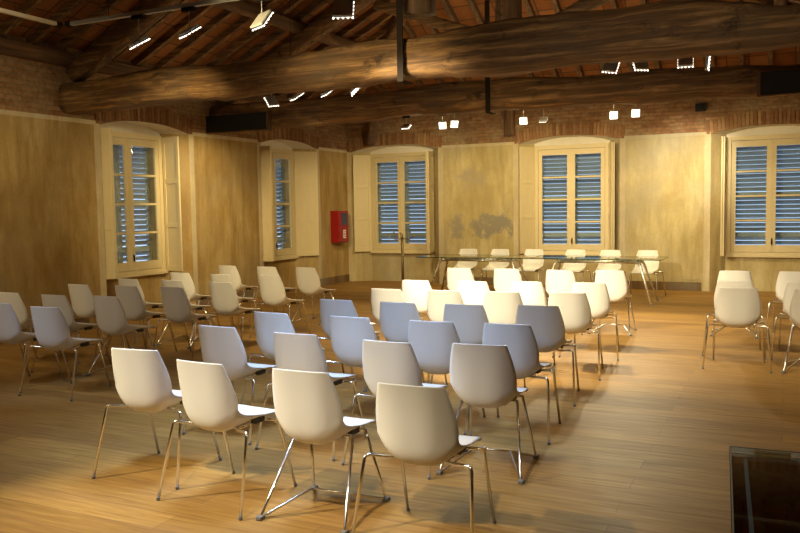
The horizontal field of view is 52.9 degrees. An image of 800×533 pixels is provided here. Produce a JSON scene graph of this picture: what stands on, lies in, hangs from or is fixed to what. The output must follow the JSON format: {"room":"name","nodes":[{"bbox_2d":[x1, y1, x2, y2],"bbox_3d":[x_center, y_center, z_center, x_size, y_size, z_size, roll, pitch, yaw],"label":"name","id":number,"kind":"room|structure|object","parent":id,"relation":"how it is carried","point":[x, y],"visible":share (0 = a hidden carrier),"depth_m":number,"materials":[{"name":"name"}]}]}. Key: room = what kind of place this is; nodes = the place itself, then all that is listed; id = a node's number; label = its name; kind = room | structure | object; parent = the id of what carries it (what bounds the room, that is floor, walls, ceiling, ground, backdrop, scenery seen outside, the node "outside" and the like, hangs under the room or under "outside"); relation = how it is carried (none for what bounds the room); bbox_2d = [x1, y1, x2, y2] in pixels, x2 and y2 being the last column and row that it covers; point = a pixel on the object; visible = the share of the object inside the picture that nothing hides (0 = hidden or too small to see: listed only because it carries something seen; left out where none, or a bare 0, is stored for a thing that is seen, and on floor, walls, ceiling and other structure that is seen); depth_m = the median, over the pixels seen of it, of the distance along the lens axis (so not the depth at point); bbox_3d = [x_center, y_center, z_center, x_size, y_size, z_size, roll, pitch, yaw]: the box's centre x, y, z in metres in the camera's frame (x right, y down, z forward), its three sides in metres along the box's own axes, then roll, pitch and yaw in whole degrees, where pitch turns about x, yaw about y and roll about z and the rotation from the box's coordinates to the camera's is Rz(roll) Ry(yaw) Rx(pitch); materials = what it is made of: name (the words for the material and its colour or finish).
{"room":"event hall","nodes":[
{"label":"event hall","id":0,"kind":"room"},
{"bbox_2d":[0,35,348,326],"bbox_3d":[-5.295,-1.183,9.967,0.624,4.300,17.920,1,5,26],"label":"wall","id":1,"kind":"structure","parent":0,"point":[52,238],"depth_m":11.55,"materials":[{"name":"paint"}]},
{"bbox_2d":[100,128,182,279],"bbox_3d":[-4.093,-0.936,12.282,0.724,2.200,1.559,1,5,26],"label":"window","id":2,"kind":"structure","parent":1,"relation":"in","point":[118,149],"depth_m":12.73,"materials":[{"name":"beige paint"}]},
{"bbox_2d":[100,128,115,278],"bbox_3d":[-4.274,-0.889,11.532,0.400,2.140,0.028,1,4,23],"label":"shutter","id":3,"kind":"object","parent":2,"relation":"attached to","point":[106,140],"depth_m":11.47,"materials":[{"name":"beige paint"}]},
{"bbox_2d":[110,128,117,278],"bbox_3d":[-4.260,-0.892,11.563,0.400,2.140,0.028,1,4,23],"label":"shutter","id":4,"kind":"object","parent":2,"relation":"attached to","point":[113,240],"depth_m":11.48,"materials":[{"name":"beige paint"}]},
{"bbox_2d":[113,145,119,262],"bbox_3d":[-4.529,-0.928,12.121,0.045,2.160,0.689,1,5,26],"label":"shutter","id":5,"kind":"object","parent":2,"relation":"attached to","point":[115,147],"depth_m":12.41,"materials":[{"name":"paint"}]},
{"bbox_2d":[115,145,151,262],"bbox_3d":[-4.226,-0.978,12.751,0.045,2.160,0.689,1,5,26],"label":"shutter","id":6,"kind":"object","parent":2,"relation":"attached to","point":[140,158],"depth_m":12.82,"materials":[{"name":"paint"}]},
{"bbox_2d":[162,136,182,270],"bbox_3d":[-3.643,-0.996,12.884,0.370,2.140,0.028,2,5,34],"label":"shutter","id":7,"kind":"object","parent":2,"relation":"attached to","point":[172,256],"depth_m":12.89,"materials":[{"name":"beige paint"}]},
{"bbox_2d":[0,274,349,343],"bbox_3d":[-4.999,0.887,9.983,0.012,0.160,17.890,1,5,26],"label":"baseboard","id":8,"kind":"structure","parent":1,"relation":"attached to","point":[343,278],"depth_m":14.64,"materials":[{"name":"brown wood"}]},
{"bbox_2d":[260,146,318,261],"bbox_3d":[-2.321,-1.224,15.914,0.774,2.200,1.942,1,5,26],"label":"window","id":9,"kind":"structure","parent":1,"relation":"in","point":[302,166],"depth_m":16.41,"materials":[{"name":"beige paint"}]},
{"bbox_2d":[260,146,273,261],"bbox_3d":[-2.584,-1.164,14.993,0.450,2.140,0.028,1,4,23],"label":"shutter","id":10,"kind":"object","parent":9,"relation":"attached to","point":[266,151],"depth_m":14.94,"materials":[{"name":"beige paint"}]},
{"bbox_2d":[271,146,274,260],"bbox_3d":[-2.571,-1.166,15.025,0.450,2.140,0.028,1,4,23],"label":"shutter","id":11,"kind":"object","parent":9,"relation":"attached to","point":[272,221],"depth_m":14.94,"materials":[{"name":"beige paint"}]},
{"bbox_2d":[276,159,284,247],"bbox_3d":[-2.559,-1.252,16.222,0.045,2.160,0.689,1,5,26],"label":"shutter","id":12,"kind":"object","parent":9,"relation":"attached to","point":[279,174],"depth_m":16.43,"materials":[{"name":"paint"}]},
{"bbox_2d":[294,151,318,255],"bbox_3d":[-1.921,-1.287,16.569,0.500,2.140,0.028,-3,5,-26],"label":"shutter","id":13,"kind":"object","parent":9,"relation":"attached to","point":[306,213],"depth_m":16.56,"materials":[{"name":"beige paint"}]},
{"bbox_2d":[330,211,348,242],"bbox_3d":[-1.300,-0.865,17.404,0.217,0.680,0.420,1,5,26],"label":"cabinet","id":14,"kind":"object","parent":1,"relation":"attached to","point":[339,219],"visible":1,"depth_m":17.25,"materials":[{"name":"red metal"}]},
{"bbox_2d":[0,280,799,532],"bbox_3d":[-0.369,1.061,7.946,11.330,0.040,18.820,1,5,26],"label":"floor","id":15,"kind":"structure","parent":0,"point":[644,447],"depth_m":5.44,"materials":[{"name":"brown wood"}]},
{"bbox_2d":[0,303,64,392],"bbox_3d":[-3.581,0.713,7.598,0.623,0.802,0.564,1,5,26],"label":"chair","id":16,"kind":"object","parent":15,"relation":"on","point":[11,333],"visible":0.73,"depth_m":7.36,"materials":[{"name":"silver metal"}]},
{"bbox_2d":[0,292,66,371],"bbox_3d":[-3.965,0.649,8.578,0.623,0.802,0.564,1,5,28],"label":"chair","id":17,"kind":"object","parent":15,"relation":"on","point":[14,299],"visible":0.48,"depth_m":8.32,"materials":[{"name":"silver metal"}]},
{"bbox_2d":[18,306,111,400],"bbox_3d":[-2.994,0.731,7.228,0.623,0.802,0.564,1,4,23],"label":"chair","id":18,"kind":"object","parent":15,"relation":"on","point":[51,328],"visible":1,"depth_m":7.01,"materials":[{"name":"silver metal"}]},
{"bbox_2d":[31,294,112,376],"bbox_3d":[-3.355,0.663,8.253,0.623,0.802,0.564,1,5,26],"label":"chair","id":19,"kind":"object","parent":15,"relation":"on","point":[60,301],"visible":0.64,"depth_m":8.02,"materials":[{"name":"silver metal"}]},
{"bbox_2d":[59,284,129,355],"bbox_3d":[-3.558,0.584,9.401,0.623,0.802,0.564,1,5,30],"label":"chair","id":20,"kind":"object","parent":15,"relation":"on","point":[81,296],"visible":0.59,"depth_m":9.17,"materials":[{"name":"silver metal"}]},
{"bbox_2d":[85,295,155,375],"bbox_3d":[-2.762,0.667,8.057,0.532,0.802,0.544,1,5,27],"label":"chair","id":21,"kind":"object","parent":15,"relation":"on","point":[111,318],"visible":0.75,"depth_m":7.85,"materials":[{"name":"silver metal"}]},
{"bbox_2d":[105,285,177,355],"bbox_3d":[-2.919,0.594,9.117,0.623,0.802,0.564,1,5,29],"label":"chair","id":22,"kind":"object","parent":15,"relation":"on","point":[130,298],"visible":0.77,"depth_m":8.89,"materials":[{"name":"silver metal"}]},
{"bbox_2d":[110,278,173,345],"bbox_3d":[-3.212,0.532,10.053,0.623,0.802,0.564,1,5,30],"label":"chair","id":23,"kind":"object","parent":15,"relation":"on","point":[122,282],"visible":0.43,"depth_m":9.82,"materials":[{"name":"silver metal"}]},
{"bbox_2d":[92,348,221,489],"bbox_3d":[-1.484,0.867,4.990,0.623,0.802,0.564,1,4,21],"label":"chair","id":24,"kind":"object","parent":15,"relation":"on","point":[142,379],"visible":0.79,"depth_m":4.76,"materials":[{"name":"white plastic"}]},
{"bbox_2d":[155,280,211,348],"bbox_3d":[-2.594,0.542,9.769,0.532,0.802,0.544,1,5,28],"label":"chair","id":25,"kind":"object","parent":15,"relation":"on","point":[165,283],"visible":0.49,"depth_m":9.59,"materials":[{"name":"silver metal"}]},
{"bbox_2d":[152,287,215,360],"bbox_3d":[-2.337,0.603,8.872,0.623,0.802,0.564,1,5,30],"label":"chair","id":26,"kind":"object","parent":15,"relation":"on","point":[176,304],"visible":0.98,"depth_m":8.66,"materials":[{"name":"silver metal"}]},
{"bbox_2d":[161,272,219,333],"bbox_3d":[-2.825,0.463,10.929,0.623,0.802,0.564,1,5,28],"label":"chair","id":27,"kind":"object","parent":15,"relation":"on","point":[186,278],"visible":0.55,"depth_m":10.68,"materials":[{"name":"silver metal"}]},
{"bbox_2d":[156,359,296,520],"bbox_3d":[-0.957,0.891,4.539,0.623,0.802,0.564,2,5,31],"label":"chair","id":28,"kind":"object","parent":15,"relation":"on","point":[209,399],"visible":0.95,"depth_m":4.33,"materials":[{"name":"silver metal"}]},
{"bbox_2d":[182,325,275,445],"bbox_3d":[-1.172,0.799,5.870,0.623,0.802,0.564,1,5,29],"label":"chair","id":29,"kind":"object","parent":15,"relation":"on","point":[224,346],"visible":0.72,"depth_m":5.64,"materials":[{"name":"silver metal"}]},
{"bbox_2d":[199,282,260,349],"bbox_3d":[-1.926,0.560,9.382,0.623,0.802,0.564,1,5,30],"label":"chair","id":30,"kind":"object","parent":15,"relation":"on","point":[224,298],"visible":0.89,"depth_m":9.17,"materials":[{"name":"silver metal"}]},
{"bbox_2d":[204,274,256,331],"bbox_3d":[-2.187,0.480,10.547,0.623,0.802,0.564,2,5,31],"label":"chair","id":31,"kind":"object","parent":15,"relation":"on","point":[214,277],"visible":0.43,"depth_m":10.33,"materials":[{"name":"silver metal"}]},
{"bbox_2d":[211,265,261,320],"bbox_3d":[-2.450,0.368,12.177,0.623,0.802,0.564,2,5,31],"label":"chair","id":32,"kind":"object","parent":15,"relation":"on","point":[232,271],"visible":0.66,"depth_m":11.94,"materials":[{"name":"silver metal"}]},
{"bbox_2d":[249,266,301,320],"bbox_3d":[-1.813,0.384,11.816,0.623,0.802,0.564,1,5,29],"label":"chair","id":33,"kind":"object","parent":15,"relation":"on","point":[261,270],"visible":0.43,"depth_m":11.63,"materials":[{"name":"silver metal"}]},
{"bbox_2d":[249,275,310,337],"bbox_3d":[-1.511,0.491,10.245,0.623,0.802,0.564,2,5,31],"label":"chair","id":34,"kind":"object","parent":15,"relation":"on","point":[272,290],"visible":0.94,"depth_m":10.04,"materials":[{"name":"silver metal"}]},
{"bbox_2d":[240,311,324,404],"bbox_3d":[-0.907,0.744,6.583,0.623,0.802,0.564,1,5,30],"label":"chair","id":35,"kind":"object","parent":15,"relation":"on","point":[266,324],"visible":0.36,"depth_m":6.38,"materials":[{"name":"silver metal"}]},
{"bbox_2d":[255,332,365,460],"bbox_3d":[-0.580,0.818,5.487,0.623,0.802,0.564,1,5,27],"label":"chair","id":36,"kind":"object","parent":15,"relation":"on","point":[292,351],"visible":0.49,"depth_m":5.26,"materials":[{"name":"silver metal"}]},
{"bbox_2d":[291,267,335,324],"bbox_3d":[-1.209,0.395,11.527,0.532,0.802,0.544,2,5,31],"label":"chair","id":37,"kind":"object","parent":15,"relation":"on","point":[308,281],"visible":0.91,"depth_m":11.33,"materials":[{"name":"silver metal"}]},
{"bbox_2d":[256,368,390,532],"bbox_3d":[-0.398,0.902,4.272,0.532,0.802,0.544,1,5,26],"label":"chair","id":38,"kind":"object","parent":15,"relation":"on","point":[307,404],"visible":0.99,"depth_m":4.07,"materials":[{"name":"white plastic"}]},
{"bbox_2d":[318,299,380,391],"bbox_3d":[-0.466,0.676,7.434,0.623,0.802,0.564,1,5,28],"label":"chair","id":39,"kind":"object","parent":15,"relation":"on","point":[328,307],"visible":0.35,"depth_m":7.22,"materials":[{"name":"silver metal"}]},
{"bbox_2d":[327,316,376,403],"bbox_3d":[-0.271,0.757,6.268,0.623,0.802,0.564,1,5,27],"label":"chair","id":40,"kind":"object","parent":15,"relation":"on","point":[347,334],"visible":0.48,"depth_m":6.06,"materials":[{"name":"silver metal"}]},
{"bbox_2d":[341,339,448,479],"bbox_3d":[0.030,0.834,5.117,0.623,0.802,0.564,1,5,29],"label":"chair","id":41,"kind":"object","parent":15,"relation":"on","point":[382,361],"visible":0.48,"depth_m":4.89,"materials":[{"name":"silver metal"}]},
{"bbox_2d":[371,288,422,340],"bbox_3d":[-0.034,0.605,8.333,0.623,0.802,0.564,1,5,27],"label":"chair","id":42,"kind":"object","parent":15,"relation":"on","point":[378,295],"visible":0.25,"depth_m":8.12,"materials":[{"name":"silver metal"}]},
{"bbox_2d":[365,302,447,391],"bbox_3d":[0.085,0.688,7.148,0.623,0.802,0.564,1,5,27],"label":"chair","id":43,"kind":"object","parent":15,"relation":"on","point":[395,317],"visible":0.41,"depth_m":6.93,"materials":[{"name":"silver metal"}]},
{"bbox_2d":[402,280,431,314],"bbox_3d":[0.286,0.534,9.253,0.623,0.802,0.564,1,5,29],"label":"chair","id":44,"kind":"object","parent":15,"relation":"on","point":[413,291],"visible":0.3,"depth_m":9.03,"materials":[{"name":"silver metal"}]},
{"bbox_2d":[351,382,495,532],"bbox_3d":[0.145,0.920,3.901,0.623,0.802,0.564,1,4,24],"label":"chair","id":45,"kind":"object","parent":15,"relation":"on","point":[418,425],"visible":1,"depth_m":3.68,"materials":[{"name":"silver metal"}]},
{"bbox_2d":[427,290,463,321],"bbox_3d":[0.529,0.613,8.097,0.623,0.802,0.564,1,5,26],"label":"chair","id":46,"kind":"object","parent":15,"relation":"on","point":[436,299],"visible":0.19,"depth_m":7.89,"materials":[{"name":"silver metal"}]},
{"bbox_2d":[408,320,485,435],"bbox_3d":[0.315,0.769,5.965,0.623,0.802,0.564,1,4,23],"label":"chair","id":47,"kind":"object","parent":15,"relation":"on","point":[431,342],"visible":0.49,"depth_m":5.74,"materials":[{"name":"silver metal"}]},
{"bbox_2d":[430,304,488,383],"bbox_3d":[0.625,0.695,6.934,0.623,0.802,0.564,1,4,23],"label":"chair","id":48,"kind":"object","parent":15,"relation":"on","point":[469,320],"visible":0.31,"depth_m":6.70,"materials":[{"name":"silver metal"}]},
{"bbox_2d":[447,268,473,290],"bbox_3d":[0.898,0.402,10.972,0.623,0.802,0.564,1,5,29],"label":"chair","id":49,"kind":"object","parent":15,"relation":"on","point":[454,275],"visible":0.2,"depth_m":10.76,"materials":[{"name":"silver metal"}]},
{"bbox_2d":[453,249,482,280],"bbox_3d":[1.254,0.072,15.502,0.623,0.802,0.564,1,4,23],"label":"chair","id":50,"kind":"object","parent":15,"relation":"on","point":[460,264],"visible":0.5,"depth_m":15.68,"materials":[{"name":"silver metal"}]},
{"bbox_2d":[458,281,489,304],"bbox_3d":[0.907,0.541,9.022,0.623,0.802,0.564,1,5,29],"label":"chair","id":51,"kind":"object","parent":15,"relation":"on","point":[472,292],"visible":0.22,"depth_m":8.79,"materials":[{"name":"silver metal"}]},
{"bbox_2d":[416,254,542,289],"bbox_3d":[1.425,0.180,14.449,2.100,0.738,0.850,1,5,26],"label":"glass table","id":52,"kind":"object","parent":15,"relation":"on","point":[444,257],"visible":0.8,"depth_m":14.35,"materials":[{"name":"clear glass"}]},
{"bbox_2d":[436,343,538,483],"bbox_3d":[0.556,0.837,4.965,0.532,0.802,0.544,1,4,22],"label":"chair","id":53,"kind":"object","parent":15,"relation":"on","point":[482,376],"visible":0.93,"depth_m":4.75,"materials":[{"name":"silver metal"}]},
{"bbox_2d":[480,249,508,281],"bbox_3d":[1.823,0.082,15.229,0.623,0.802,0.564,1,5,28],"label":"chair","id":54,"kind":"object","parent":15,"relation":"on","point":[491,266],"visible":0.56,"depth_m":15.40,"materials":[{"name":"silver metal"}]},
{"bbox_2d":[483,291,522,323],"bbox_3d":[1.065,0.619,7.895,0.623,0.802,0.564,1,4,23],"label":"chair","id":55,"kind":"object","parent":15,"relation":"on","point":[500,307],"visible":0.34,"depth_m":7.67,"materials":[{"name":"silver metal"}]},
{"bbox_2d":[493,268,521,291],"bbox_3d":[1.502,0.410,10.727,0.623,0.802,0.564,1,5,29],"label":"chair","id":56,"kind":"object","parent":15,"relation":"on","point":[503,278],"visible":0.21,"depth_m":10.52,"materials":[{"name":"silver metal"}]},
{"bbox_2d":[463,323,560,444],"bbox_3d":[0.842,0.775,5.768,0.623,0.802,0.564,1,5,26],"label":"chair","id":57,"kind":"object","parent":15,"relation":"on","point":[520,340],"visible":0.62,"depth_m":5.53,"materials":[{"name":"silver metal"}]},
{"bbox_2d":[518,249,546,281],"bbox_3d":[2.418,0.093,14.945,0.623,0.802,0.564,1,5,30],"label":"chair","id":58,"kind":"object","parent":15,"relation":"on","point":[529,265],"visible":0.74,"depth_m":15.11,"materials":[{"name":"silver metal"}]},
{"bbox_2d":[511,281,561,357],"bbox_3d":[1.473,0.542,8.883,0.623,0.802,0.564,1,5,28],"label":"chair","id":59,"kind":"object","parent":15,"relation":"on","point":[531,293],"visible":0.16,"depth_m":8.64,"materials":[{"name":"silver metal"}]},
{"bbox_2d":[516,305,579,406],"bbox_3d":[1.218,0.697,6.782,0.623,0.802,0.564,1,4,23],"label":"chair","id":60,"kind":"object","parent":15,"relation":"on","point":[546,322],"visible":0.69,"depth_m":6.55,"materials":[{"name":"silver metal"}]},
{"bbox_2d":[545,270,582,334],"bbox_3d":[2.125,0.426,10.363,0.623,0.802,0.564,1,5,29],"label":"chair","id":61,"kind":"object","parent":15,"relation":"on","point":[556,280],"visible":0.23,"depth_m":10.14,"materials":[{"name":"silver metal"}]},
{"bbox_2d":[534,292,603,380],"bbox_3d":[1.658,0.623,7.722,0.623,0.802,0.564,1,4,24],"label":"chair","id":62,"kind":"object","parent":15,"relation":"on","point":[575,309],"visible":0.73,"depth_m":7.49,"materials":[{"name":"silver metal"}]},
{"bbox_2d":[561,250,591,282],"bbox_3d":[3.139,0.107,14.599,0.623,0.802,0.564,1,5,25],"label":"chair","id":63,"kind":"object","parent":15,"relation":"on","point":[575,267],"visible":0.56,"depth_m":14.76,"materials":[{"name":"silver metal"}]},
{"bbox_2d":[559,282,619,360],"bbox_3d":[2.071,0.549,8.652,0.623,0.802,0.564,1,4,23],"label":"chair","id":64,"kind":"object","parent":15,"relation":"on","point":[597,294],"visible":0.55,"depth_m":8.41,"materials":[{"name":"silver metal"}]},
{"bbox_2d":[530,255,667,304],"bbox_3d":[3.344,0.216,13.531,2.125,0.738,0.850,1,5,26],"label":"glass table","id":65,"kind":"object","parent":15,"relation":"on","point":[638,260],"visible":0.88,"depth_m":13.38,"materials":[{"name":"clear glass"}]},
{"bbox_2d":[592,250,625,282],"bbox_3d":[3.699,0.119,14.309,0.623,0.802,0.564,1,5,26],"label":"chair","id":66,"kind":"object","parent":15,"relation":"on","point":[601,266],"visible":0.49,"depth_m":14.49,"materials":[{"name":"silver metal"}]},
{"bbox_2d":[588,270,636,335],"bbox_3d":[2.701,0.430,10.175,0.532,0.802,0.544,1,5,26],"label":"chair","id":67,"kind":"object","parent":15,"relation":"on","point":[616,283],"visible":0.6,"depth_m":9.95,"materials":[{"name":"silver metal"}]},
{"bbox_2d":[627,250,665,297],"bbox_3d":[4.276,0.130,14.033,0.623,0.802,0.564,1,5,28],"label":"chair","id":68,"kind":"object","parent":15,"relation":"on","point":[652,266],"visible":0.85,"depth_m":14.17,"materials":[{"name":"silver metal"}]},
{"bbox_2d":[702,280,766,359],"bbox_3d":[3.584,0.530,8.591,0.623,0.802,0.564,1,5,26],"label":"chair","id":69,"kind":"object","parent":15,"relation":"on","point":[739,284],"visible":0.24,"depth_m":8.40,"materials":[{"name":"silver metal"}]},
{"bbox_2d":[710,271,758,338],"bbox_3d":[4.108,0.432,9.845,0.532,0.802,0.544,1,5,27],"label":"chair","id":70,"kind":"object","parent":15,"relation":"on","point":[723,275],"visible":0.43,"depth_m":9.62,"materials":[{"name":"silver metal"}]},
{"bbox_2d":[702,287,771,373],"bbox_3d":[3.327,0.582,7.918,0.623,0.802,0.564,1,5,25],"label":"chair","id":71,"kind":"object","parent":15,"relation":"on","point":[735,307],"visible":1,"depth_m":7.71,"materials":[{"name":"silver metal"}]},
{"bbox_2d":[729,446,799,532],"bbox_3d":[2.484,1.753,4.006,1.620,0.953,2.360,1,4,22],"label":"table","id":72,"kind":"object","parent":15,"relation":"in","point":[764,489],"visible":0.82,"depth_m":5.25,"materials":[{"name":"black metal"}]},
{"bbox_2d":[765,271,799,338],"bbox_3d":[4.703,0.442,9.582,0.623,0.802,0.564,1,5,27],"label":"chair","id":73,"kind":"object","parent":15,"relation":"on","point":[784,277],"visible":0.45,"depth_m":9.44,"materials":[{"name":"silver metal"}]},
{"bbox_2d":[771,282,799,359],"bbox_3d":[4.179,0.541,8.307,0.623,0.802,0.564,1,5,26],"label":"chair","id":74,"kind":"object","parent":15,"relation":"on","point":[791,286],"visible":0.69,"depth_m":8.21,"materials":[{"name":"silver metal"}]},
{"bbox_2d":[782,289,799,373],"bbox_3d":[3.931,0.592,7.651,0.532,0.802,0.544,1,5,26],"label":"chair","id":75,"kind":"object","parent":15,"relation":"on","point":[795,302],"visible":1,"depth_m":7.55,"materials":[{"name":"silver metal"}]},
{"bbox_2d":[0,0,799,101],"bbox_3d":[-0.323,-3.990,7.497,11.330,2.938,18.570,1,5,26],"label":"ceiling","id":76,"kind":"structure","parent":0,"point":[225,36],"depth_m":12.46,"materials":[{"name":"wood"}]},
{"bbox_2d":[0,6,62,27],"bbox_3d":[-4.510,-2.957,5.797,0.060,1.460,5.010,1,5,26],"label":"track","id":77,"kind":"object","parent":76,"relation":"hanging from","point":[58,24],"visible":1,"depth_m":7.78,"materials":[{"name":"metal"}]},
{"bbox_2d":[65,0,237,27],"bbox_3d":[-0.942,-3.778,6.826,5.380,2.840,0.060,1,5,26],"label":"track","id":78,"kind":"object","parent":76,"relation":"hanging from","point":[69,24],"visible":1,"depth_m":7.63,"materials":[{"name":"grey metal"}]},
{"bbox_2d":[128,14,149,49],"bbox_3d":[-2.498,-2.237,7.693,0.169,0.322,0.180,-3,5,-31],"label":"track spotlight","id":79,"kind":"object","parent":78,"relation":"hanging from","point":[138,17],"visible":1,"depth_m":7.65,"materials":[{"name":"metal"}]},
{"bbox_2d":[178,6,200,38],"bbox_3d":[-1.948,-2.246,7.428,0.167,0.285,0.181,-4,5,-34],"label":"track spotlight","id":80,"kind":"object","parent":78,"relation":"hanging from","point":[186,32],"visible":1,"depth_m":7.39,"materials":[{"name":"metal"}]},
{"bbox_2d":[250,0,273,30],"bbox_3d":[-1.218,-2.227,7.076,0.185,0.294,0.141,3,6,44],"label":"track spotlight","id":81,"kind":"object","parent":78,"relation":"hanging from","point":[261,19],"visible":1,"depth_m":7.05,"materials":[{"name":"metal"}]},
{"bbox_2d":[332,0,353,18],"bbox_3d":[-0.476,-2.213,6.720,0.176,0.296,0.119,-1,4,3],"label":"track spotlight","id":82,"kind":"object","parent":78,"relation":"hanging from","point":[341,8],"visible":1,"depth_m":6.70,"materials":[{"name":"metal"}]},
{"bbox_2d":[59,0,799,114],"bbox_3d":[0.194,-3.577,8.594,10.470,3.214,0.501,1,5,26],"label":"roof truss","id":83,"kind":"object","parent":76,"relation":"attached to","point":[664,29],"visible":0.98,"depth_m":8.34,"materials":[{"name":"wood"}]},
{"bbox_2d":[209,0,799,128],"bbox_3d":[1.540,-3.791,11.397,10.470,3.229,0.495,1,5,26],"label":"roof truss","id":84,"kind":"object","parent":76,"relation":"attached to","point":[664,85],"visible":0.66,"depth_m":11.37,"materials":[{"name":"wood"}]},
{"bbox_2d":[206,111,271,134],"bbox_3d":[-2.666,-2.367,13.262,1.260,0.310,0.105,1,5,26],"label":"panel","id":85,"kind":"object","parent":84,"relation":"attached to","point":[258,121],"visible":1,"depth_m":13.20,"materials":[{"name":"black"}]},
{"bbox_2d":[757,69,799,97],"bbox_3d":[5.274,-2.219,9.461,1.970,0.310,0.105,1,5,26],"label":"panel","id":86,"kind":"object","parent":84,"relation":"attached to","point":[785,82],"visible":1,"depth_m":9.75,"materials":[{"name":"black"}]},
{"bbox_2d":[346,95,799,291],"bbox_3d":[3.656,-1.748,15.909,10.441,4.300,0.624,1,5,26],"label":"wall","id":87,"kind":"structure","parent":0,"point":[668,157],"depth_m":15.37,"materials":[{"name":"paint"}]},
{"bbox_2d":[366,121,378,145],"bbox_3d":[-0.574,-2.954,17.102,0.205,0.718,0.793,-2,4,-11],"label":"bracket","id":88,"kind":"object","parent":87,"relation":"attached to","point":[372,130],"visible":0.7,"depth_m":17.11,"materials":[{"name":"brown wood"}]},
{"bbox_2d":[353,151,434,253],"bbox_3d":[-0.083,-1.383,17.649,1.868,2.200,0.699,1,5,26],"label":"window","id":89,"kind":"structure","parent":87,"relation":"in","point":[368,171],"depth_m":17.83,"materials":[{"name":"beige paint"}]},
{"bbox_2d":[353,155,371,251],"bbox_3d":[-0.838,-1.399,17.892,0.400,2.140,0.028,-2,4,-20],"label":"shutter","id":90,"kind":"object","parent":89,"relation":"attached to","point":[362,164],"depth_m":17.89,"materials":[{"name":"beige paint"}]},
{"bbox_2d":[377,162,406,242],"bbox_3d":[-0.177,-1.419,18.037,0.689,2.160,0.045,1,5,26],"label":"shutter","id":91,"kind":"object","parent":89,"relation":"attached to","point":[389,167],"depth_m":18.06,"materials":[{"name":"paint"}]},
{"bbox_2d":[405,162,425,242],"bbox_3d":[0.455,-1.407,17.734,0.689,2.160,0.045,1,5,26],"label":"shutter","id":92,"kind":"object","parent":89,"relation":"attached to","point":[410,167],"depth_m":17.78,"materials":[{"name":"paint"}]},
{"bbox_2d":[426,151,427,252],"bbox_3d":[0.629,-1.367,17.131,0.028,2.140,0.380,1,4,20],"label":"shutter","id":93,"kind":"object","parent":89,"relation":"attached to","point":[426,151],"depth_m":16.94,"materials":[{"name":"beige paint"}]},
{"bbox_2d":[427,151,434,252],"bbox_3d":[0.661,-1.367,17.119,0.028,2.140,0.380,1,4,20],"label":"shutter","id":94,"kind":"object","parent":89,"relation":"attached to","point":[430,154],"depth_m":17.07,"materials":[{"name":"beige paint"}]},
{"bbox_2d":[504,110,514,136],"bbox_3d":[2.185,-2.960,16.079,0.209,0.700,0.208,1,5,26],"label":"bracket","id":95,"kind":"object","parent":87,"relation":"attached to","point":[509,115],"visible":0.64,"depth_m":16.00,"materials":[{"name":"brown wood"}]},
{"bbox_2d":[519,142,614,255],"bbox_3d":[3.370,-1.319,16.008,1.892,2.200,0.677,1,5,26],"label":"window","id":96,"kind":"structure","parent":87,"relation":"in","point":[540,221],"depth_m":16.18,"materials":[{"name":"beige paint"}]},
{"bbox_2d":[519,147,534,253],"bbox_3d":[2.565,-1.334,16.246,0.380,2.140,0.028,-3,5,-30],"label":"shutter","id":97,"kind":"object","parent":96,"relation":"attached to","point":[526,154],"depth_m":16.24,"materials":[{"name":"beige paint"}]},
{"bbox_2d":[543,159,566,250],"bbox_3d":[3.205,-1.356,16.418,0.689,2.160,0.045,1,5,26],"label":"shutter","id":98,"kind":"object","parent":96,"relation":"attached to","point":[553,233],"depth_m":16.44,"materials":[{"name":"paint"}]},
{"bbox_2d":[575,154,600,243],"bbox_3d":[3.837,-1.344,16.115,0.689,2.160,0.045,1,5,26],"label":"shutter","id":99,"kind":"object","parent":96,"relation":"attached to","point":[591,165],"depth_m":16.14,"materials":[{"name":"paint"}]},
{"bbox_2d":[608,142,612,249],"bbox_3d":[4.057,-1.304,15.505,0.028,2.140,0.380,0,4,6],"label":"shutter","id":100,"kind":"object","parent":96,"relation":"attached to","point":[610,145],"depth_m":15.48,"materials":[{"name":"beige paint"}]},
{"bbox_2d":[613,142,614,249],"bbox_3d":[4.091,-1.304,15.502,0.028,2.140,0.380,0,4,6],"label":"shutter","id":101,"kind":"object","parent":96,"relation":"attached to","point":[613,142],"depth_m":15.31,"materials":[{"name":"beige paint"}]},
{"bbox_2d":[445,276,700,290],"bbox_3d":[3.260,0.332,15.937,5.090,0.160,0.012,1,5,26],"label":"baseboard","id":102,"kind":"structure","parent":87,"relation":"attached to","point":[680,286],"depth_m":15.13,"materials":[{"name":"beige wood"}]},
{"bbox_2d":[720,133,799,257],"bbox_3d":[6.718,-1.258,14.416,1.793,2.200,0.733,1,4,22],"label":"window","id":103,"kind":"structure","parent":87,"relation":"in","point":[731,147],"depth_m":14.63,"materials":[{"name":"beige paint"}]},
{"bbox_2d":[720,136,723,255],"bbox_3d":[5.861,-1.268,14.603,0.028,2.140,0.420,1,5,28],"label":"shutter","id":104,"kind":"object","parent":103,"relation":"attached to","point":[722,146],"depth_m":14.42,"materials":[{"name":"beige paint"}]},
{"bbox_2d":[722,136,727,255],"bbox_3d":[5.891,-1.267,14.588,0.028,2.140,0.420,1,5,28],"label":"shutter","id":105,"kind":"object","parent":103,"relation":"attached to","point":[724,139],"depth_m":14.53,"materials":[{"name":"beige paint"}]},
{"bbox_2d":[730,140,765,242],"bbox_3d":[6.470,-1.295,14.855,0.689,2.160,0.045,1,5,26],"label":"shutter","id":106,"kind":"object","parent":103,"relation":"attached to","point":[747,156],"depth_m":14.84,"materials":[{"name":"paint"}]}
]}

